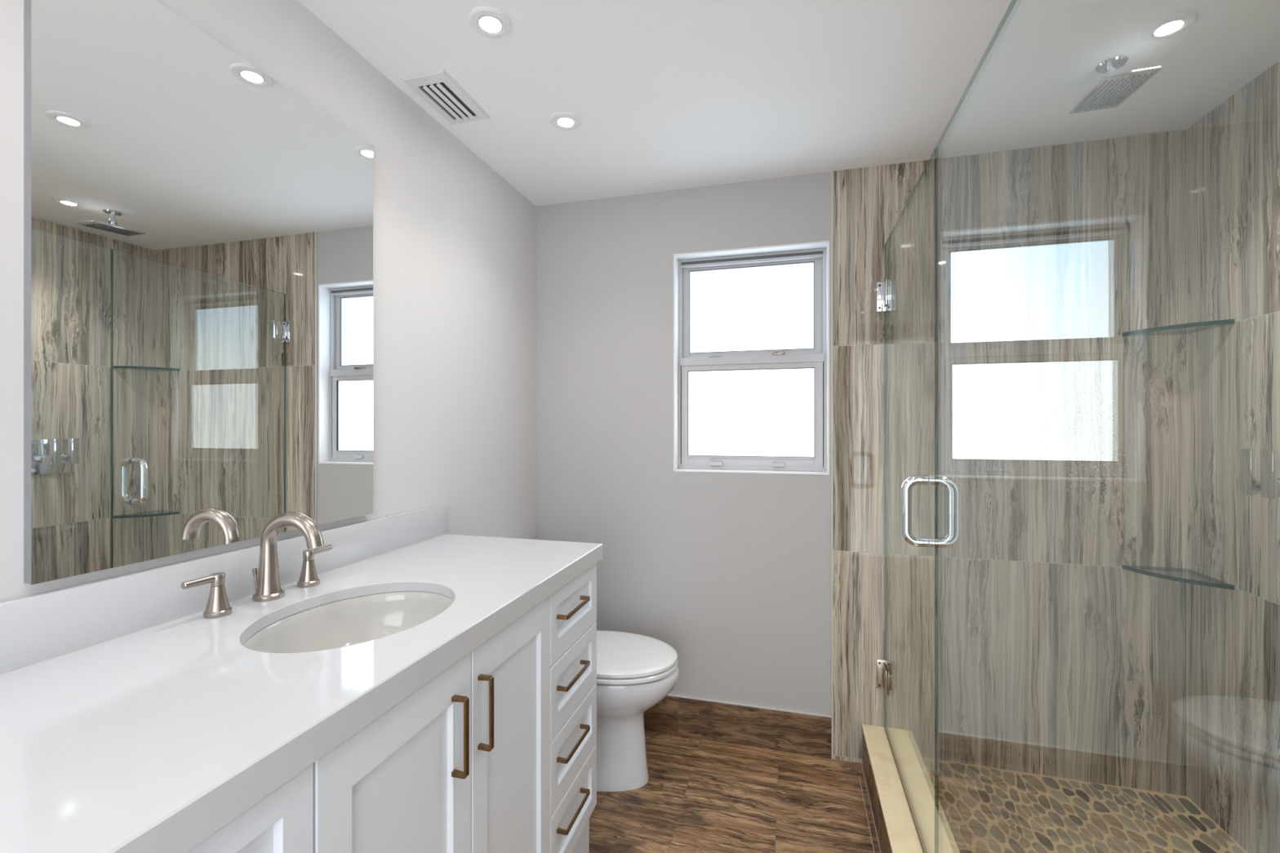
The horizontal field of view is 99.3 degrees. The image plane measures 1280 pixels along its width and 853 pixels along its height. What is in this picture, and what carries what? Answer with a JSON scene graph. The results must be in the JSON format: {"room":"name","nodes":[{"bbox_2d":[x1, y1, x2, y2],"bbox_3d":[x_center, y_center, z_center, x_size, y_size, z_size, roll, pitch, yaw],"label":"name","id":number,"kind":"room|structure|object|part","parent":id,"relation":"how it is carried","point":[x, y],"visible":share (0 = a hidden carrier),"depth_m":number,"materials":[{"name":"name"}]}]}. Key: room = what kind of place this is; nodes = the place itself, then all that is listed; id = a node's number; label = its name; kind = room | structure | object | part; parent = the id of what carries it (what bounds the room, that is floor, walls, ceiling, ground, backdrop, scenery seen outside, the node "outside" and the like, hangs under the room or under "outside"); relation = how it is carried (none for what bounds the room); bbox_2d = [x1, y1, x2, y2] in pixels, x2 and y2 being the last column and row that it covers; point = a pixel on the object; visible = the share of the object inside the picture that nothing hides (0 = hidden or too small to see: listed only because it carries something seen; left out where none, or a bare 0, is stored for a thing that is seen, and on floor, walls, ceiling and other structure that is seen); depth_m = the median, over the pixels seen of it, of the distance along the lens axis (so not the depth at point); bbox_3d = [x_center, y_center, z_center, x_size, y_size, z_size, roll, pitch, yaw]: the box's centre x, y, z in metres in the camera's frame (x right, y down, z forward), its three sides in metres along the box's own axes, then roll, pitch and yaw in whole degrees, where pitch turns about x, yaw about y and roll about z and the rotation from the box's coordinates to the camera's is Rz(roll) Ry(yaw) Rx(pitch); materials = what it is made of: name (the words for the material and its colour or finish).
{"room":"bathroom","nodes":[
{"label":"bathroom","id":0,"kind":"room"},
{"bbox_2d":[0,0,535,602],"bbox_3d":[-0.976,0.147,0.788,0.120,2.250,3.700,0,0,15],"label":"wall","id":1,"kind":"structure","parent":0,"point":[454,242],"depth_m":1.63,"materials":[{"name":"paint"}]},
{"bbox_2d":[23,0,373,585],"bbox_3d":[-0.810,-0.257,1.126,0.018,0.980,0.678,0,0,15],"label":"wall mirror","id":2,"kind":"object","parent":1,"relation":"attached to","point":[198,232],"visible":1,"depth_m":0.99,"materials":[{"name":"mirror"}]},
{"bbox_2d":[0,533,446,674],"bbox_3d":[-0.804,0.348,1.111,0.002,0.001,1.345,0,0,15],"label":"trim","id":3,"kind":"structure","parent":1,"relation":"attached to","point":[445,534],"depth_m":0.95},
{"bbox_2d":[0,503,448,673],"bbox_3d":[-0.812,0.300,1.117,0.020,0.097,1.352,0,0,15],"label":"backsplash","id":4,"kind":"structure","parent":1,"relation":"attached to","point":[35,628],"depth_m":0.95,"materials":[{"name":"white stone"}]},
{"bbox_2d":[535,171,831,715],"bbox_3d":[0.754,0.147,2.157,2.487,2.250,0.140,0,0,15],"label":"wall","id":5,"kind":"structure","parent":0,"point":[731,571],"depth_m":2.26,"materials":[{"name":"grey paint"}]},
{"bbox_2d":[644,693,831,758],"bbox_3d":[0.135,1.192,2.250,1.243,0.160,0.011,0,0,15],"label":"baseboard","id":6,"kind":"structure","parent":5,"relation":"attached to","point":[769,729],"depth_m":2.17,"materials":[{"name":"brown wood"}]},
{"bbox_2d":[673,240,829,475],"bbox_3d":[0.444,-0.262,2.208,0.611,0.901,0.077,0,0,15],"label":"trim","id":7,"kind":"structure","parent":5,"relation":"attached to","point":[825,244],"depth_m":2.20,"materials":[{"name":"paint"}]},
{"bbox_2d":[678,248,826,471],"bbox_3d":[0.458,-0.262,2.258,0.596,0.886,0.080,0,0,15],"label":"window","id":8,"kind":"structure","parent":5,"relation":"in","point":[752,328],"depth_m":2.24,"materials":[{"name":"paint"}]},
{"bbox_3d":[0.452,-0.054,2.246,0.510,0.358,0.006,0,0,15],"label":"pane","id":9,"kind":"part","parent":8,"relation":"part of","materials":[{"name":"white"}]},
{"bbox_3d":[0.458,-0.486,2.265,0.508,0.350,0.006,0,0,15],"label":"pane","id":10,"kind":"part","parent":8,"relation":"part of","materials":[{"name":"white glass"}]},
{"bbox_3d":[0.453,-0.063,2.242,0.584,0.451,0.025,0,0,15],"label":"sash","id":11,"kind":"part","parent":8,"relation":"part of","materials":[{"name":"glass"}]},
{"bbox_3d":[0.459,-0.480,2.264,0.568,0.399,0.026,0,0,15],"label":"sash","id":12,"kind":"part","parent":8,"relation":"part of","materials":[{"name":"glass"}]},
{"bbox_2d":[831,170,832,759],"bbox_3d":[0.736,0.147,2.084,0.004,2.250,0.011,0,0,15],"label":"trim","id":13,"kind":"structure","parent":5,"relation":"attached to","point":[832,171],"depth_m":2.08,"materials":[{"name":"tile"}]},
{"bbox_2d":[589,729,881,852],"bbox_3d":[-0.237,1.312,0.584,1.652,0.080,3.700,0,0,15],"label":"floor","id":14,"kind":"structure","parent":0,"point":[699,795],"depth_m":1.82,"materials":[{"name":"brown wood"}]},
{"bbox_2d":[186,563,596,852],"bbox_3d":[-0.549,0.833,1.038,0.566,0.878,1.320,0,0,15],"label":"vanity cabinet","id":15,"kind":"object","parent":14,"relation":"on","point":[496,753],"visible":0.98,"depth_m":0.99,"materials":[{"name":"paint"}]},
{"bbox_3d":[-0.444,0.488,0.497,0.020,0.176,0.329,0,0,15],"label":"drawer","id":16,"kind":"part","parent":15,"relation":"part of","materials":[{"name":"paint"}]},
{"bbox_2d":[0,533,602,852],"bbox_3d":[-0.556,0.371,1.043,0.552,0.044,1.345,0,0,15],"label":"countertop","id":17,"kind":"structure","parent":15,"relation":"on","point":[156,739],"depth_m":0.69,"materials":[{"name":"white stone"}]},
{"bbox_2d":[181,511,332,618],"bbox_3d":[-0.710,0.261,1.090,0.170,0.177,0.317,0,0,15],"label":"faucet","id":18,"kind":"object","parent":17,"relation":"on","point":[268,586],"visible":1,"depth_m":1.09,"materials":[{"name":"silver metal"}]},
{"bbox_3d":[-0.788,0.280,0.982,0.014,0.014,0.068,0,0,15],"label":"lever","id":19,"kind":"part","parent":18,"relation":"part of","materials":[{"name":"silver metal"}]},
{"bbox_3d":[-0.782,0.322,1.007,0.043,0.054,0.043,0,0,15],"label":"handle","id":20,"kind":"part","parent":18,"relation":"part of","materials":[{"name":"silver metal"}]},
{"bbox_3d":[-0.786,0.320,1.111,0.012,0.059,0.010,0,0,15],"label":"lift rod","id":21,"kind":"part","parent":18,"relation":"part of","materials":[{"name":"silver metal"}]},
{"bbox_3d":[-0.702,0.256,1.093,0.156,0.167,0.045,0,0,15],"label":"spout","id":22,"kind":"part","parent":18,"relation":"part of","materials":[{"name":"silver metal"}]},
{"bbox_3d":[-0.729,0.322,1.197,0.043,0.054,0.043,0,0,15],"label":"handle","id":23,"kind":"part","parent":18,"relation":"part of","materials":[{"name":"silver metal"}]},
{"bbox_3d":[-0.722,0.280,1.222,0.014,0.014,0.068,0,0,15],"label":"lever","id":24,"kind":"part","parent":18,"relation":"part of","materials":[{"name":"silver metal"}]},
{"bbox_2d":[242,591,453,653],"bbox_3d":[-0.531,0.448,1.031,0.333,0.152,0.412,0,0,15],"label":"sink basin","id":25,"kind":"object","parent":17,"relation":"in","point":[354,620],"visible":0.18,"depth_m":1.17,"materials":[{"name":"ceramic"}]},
{"bbox_3d":[-0.356,0.759,0.818,0.020,0.717,0.331,0,0,15],"label":"door","id":26,"kind":"part","parent":15,"relation":"part of","materials":[{"name":"paint"}]},
{"bbox_3d":[-0.303,0.524,0.918,0.028,0.134,0.010,0,0,15],"label":"handle","id":27,"kind":"part","parent":15,"relation":"part of","materials":[{"name":"brown metal"}]},
{"bbox_3d":[-0.282,0.524,0.995,0.028,0.134,0.010,0,0,15],"label":"handle","id":28,"kind":"part","parent":15,"relation":"part of","materials":[{"name":"brown metal"}]},
{"bbox_3d":[-0.267,0.759,1.139,0.020,0.717,0.329,0,0,15],"label":"door","id":29,"kind":"part","parent":15,"relation":"part of","materials":[{"name":"paint"}]},
{"bbox_3d":[-0.180,1.028,1.455,0.020,0.176,0.320,0,0,15],"label":"drawer","id":30,"kind":"part","parent":15,"relation":"part of","materials":[{"name":"paint"}]},
{"bbox_3d":[-0.169,0.991,1.403,0.028,0.010,0.160,0,0,15],"label":"handle","id":31,"kind":"part","parent":15,"relation":"part of","materials":[{"name":"brown metal"}]},
{"bbox_3d":[-0.180,0.848,1.455,0.020,0.177,0.320,0,0,15],"label":"drawer","id":32,"kind":"part","parent":15,"relation":"part of","materials":[{"name":"paint"}]},
{"bbox_3d":[-0.169,0.817,1.403,0.028,0.010,0.160,0,0,15],"label":"handle","id":33,"kind":"part","parent":15,"relation":"part of","materials":[{"name":"brown metal"}]},
{"bbox_3d":[-0.180,0.668,1.455,0.020,0.178,0.320,0,0,15],"label":"drawer","id":34,"kind":"part","parent":15,"relation":"part of","materials":[{"name":"paint"}]},
{"bbox_3d":[-0.169,0.642,1.403,0.028,0.010,0.160,0,0,15],"label":"handle","id":35,"kind":"part","parent":15,"relation":"part of","materials":[{"name":"brown metal"}]},
{"bbox_3d":[-0.180,0.488,1.455,0.020,0.176,0.320,0,0,15],"label":"drawer","id":36,"kind":"part","parent":15,"relation":"part of","materials":[{"name":"paint"}]},
{"bbox_3d":[-0.169,0.467,1.403,0.028,0.010,0.160,0,0,15],"label":"handle","id":37,"kind":"part","parent":15,"relation":"part of","materials":[{"name":"brown metal"}]},
{"bbox_2d":[595,630,679,791],"bbox_3d":[-0.201,0.907,2.011,0.699,0.730,0.426,0,0,15],"label":"toilet","id":38,"kind":"object","parent":14,"relation":"on","point":[635,673],"visible":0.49,"depth_m":1.90,"materials":[{"name":"ceramic"}]},
{"bbox_3d":[-0.100,0.848,1.983,0.480,0.020,0.378,0,0,15],"label":"seat","id":39,"kind":"part","parent":38,"relation":"part of","materials":[{"name":"plastic"}]},
{"bbox_3d":[-0.101,0.825,1.983,0.479,0.021,0.376,0,0,15],"label":"lid","id":40,"kind":"part","parent":38,"relation":"part of","materials":[{"name":"plastic"}]},
{"bbox_2d":[862,724,959,852],"bbox_3d":[0.656,1.197,1.074,0.172,0.150,1.980,0,0,15],"label":"shower curb","id":41,"kind":"object","parent":14,"relation":"on","point":[896,832],"visible":0.91,"depth_m":1.67,"materials":[{"name":"beige stone"}]},
{"bbox_2d":[935,0,1017,852],"bbox_3d":[0.553,0.225,0.718,0.014,1.794,1.235,0,0,15],"label":"glass panel","id":42,"kind":"object","parent":41,"relation":"on","point":[1012,3],"visible":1,"depth_m":1.31,"materials":[{"name":"clear glass"}]},
{"bbox_2d":[297,0,1279,206],"bbox_3d":[0.223,-1.018,0.457,2.607,0.080,3.700,0,0,15],"label":"ceiling","id":43,"kind":"structure","parent":0,"point":[665,95],"depth_m":1.50,"materials":[{"name":"paint"}]},
{"bbox_2d":[400,68,490,124],"bbox_3d":[-0.573,-0.971,1.623,0.141,0.013,0.241,0,0,15],"label":"ceiling vent","id":44,"kind":"object","parent":43,"relation":"in","point":[437,88],"visible":1,"depth_m":1.60,"materials":[{"name":"metal"}]},
{"bbox_2d":[468,5,511,38],"bbox_3d":[-0.362,-0.974,1.317,0.101,0.007,0.101,0,0,15],"label":"recessed light","id":45,"kind":"object","parent":43,"relation":"in","point":[490,24],"visible":1,"depth_m":1.31,"materials":[{"name":"white"}]},
{"bbox_2d":[549,111,581,130],"bbox_3d":[-0.238,-0.974,1.741,0.101,0.007,0.101,0,0,15],"label":"recessed light","id":46,"kind":"object","parent":43,"relation":"in","point":[566,121],"visible":1,"depth_m":1.73,"materials":[{"name":"white"}]},
{"bbox_2d":[1068,54,1161,114],"bbox_3d":[1.271,-0.933,1.467,0.120,0.089,0.190,0,0,15],"label":"shower","id":47,"kind":"object","parent":43,"relation":"attached to","point":[1113,88],"visible":1,"depth_m":1.45,"materials":[{"name":"silver metal"}]},
{"bbox_3d":[1.271,-0.943,1.467,0.032,0.057,0.032,0,0,15],"label":"arm","id":48,"kind":"part","parent":47,"relation":"part of","materials":[{"name":"silver metal"}]},
{"bbox_2d":[1140,9,1198,41],"bbox_3d":[1.292,-0.974,1.329,0.101,0.007,0.101,0,0,15],"label":"recessed light","id":49,"kind":"object","parent":43,"relation":"in","point":[1171,25],"visible":1,"depth_m":1.32,"materials":[{"name":"white"}]},
{"bbox_2d":[832,129,1186,795],"bbox_3d":[1.268,0.147,1.938,1.100,2.250,0.010,0,0,15],"label":"tiled wall","id":50,"kind":"structure","parent":0,"point":[1062,433],"depth_m":1.91,"materials":[{"name":"stone"}]},
{"bbox_2d":[858,765,880,852],"bbox_3d":[0.553,1.272,1.060,0.018,0.001,1.898,0,0,15],"label":"trim","id":51,"kind":"structure","parent":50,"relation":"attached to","point":[875,842],"depth_m":1.77,"materials":[{"name":"brown wood"}]},
{"bbox_2d":[876,148,959,852],"bbox_3d":[0.816,0.224,1.673,0.133,1.794,0.739,0,0,15],"label":"door","id":52,"kind":"structure","parent":50,"relation":"in","point":[885,290],"depth_m":1.56,"materials":[{"name":"clear glass"}]},
{"bbox_3d":[0.816,0.220,1.671,0.008,1.786,0.733,0,0,15],"label":"pane","id":53,"kind":"part","parent":52,"relation":"part of","materials":[{"name":"clear glass"}]},
{"bbox_3d":[0.737,0.217,1.385,0.133,0.184,0.025,0,0,15],"label":"handle","id":54,"kind":"part","parent":52,"relation":"part of","materials":[{"name":"silver metal"}]},
{"bbox_2d":[925,475,934,547],"bbox_3d":[0.737,0.217,1.385,0.018,0.185,0.026,0,0,15],"label":"washer","id":55,"kind":"object","parent":52,"relation":"in","point":[932,477],"depth_m":1.38,"materials":[{"name":"silver metal"}]},
{"bbox_2d":[1122,319,1234,336],"bbox_3d":[1.684,-0.308,1.714,0.178,0.013,0.198,0,0,15],"label":"corner shelf","id":56,"kind":"object","parent":50,"relation":"attached to","point":[1186,328],"visible":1,"depth_m":1.71,"materials":[{"name":"clear glass"}]},
{"bbox_2d":[1122,564,1234,590],"bbox_3d":[1.684,0.474,1.714,0.178,0.013,0.198,0,0,15],"label":"corner shelf","id":57,"kind":"object","parent":50,"relation":"attached to","point":[1138,569],"visible":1,"depth_m":1.72,"materials":[{"name":"clear glass"}]},
{"bbox_2d":[922,757,1247,852],"bbox_3d":[1.136,1.242,0.942,0.825,0.060,1.980,0,0,15],"label":"floor","id":58,"kind":"structure","parent":0,"point":[987,810],"depth_m":1.69,"materials":[{"name":"stone"}]},
{"bbox_2d":[1187,60,1279,852],"bbox_3d":[1.602,0.147,0.818,0.140,2.250,2.270,0,0,15],"label":"wall","id":59,"kind":"structure","parent":0,"point":[1233,151],"depth_m":1.60,"materials":[{"name":"stone"}]},
{"bbox_2d":[832,57,1279,796],"bbox_3d":[1.003,0.120,0.978,1.100,2.195,1.980,0,0,15],"label":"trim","id":60,"kind":"structure","parent":59,"relation":"attached to","point":[1278,60],"depth_m":1.79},
{"bbox_2d":[1239,448,1279,498],"bbox_3d":[1.621,0.143,1.376,0.120,0.169,0.160,0,0,15],"label":"shower valve","id":61,"kind":"object","parent":59,"relation":"attached to","point":[1268,484],"visible":1,"depth_m":1.36,"materials":[{"name":"silver metal"}]},
{"bbox_3d":[1.585,0.118,1.340,0.070,0.120,0.043,0,0,15],"label":"lever","id":62,"kind":"part","parent":61,"relation":"part of","materials":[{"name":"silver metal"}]}
]}

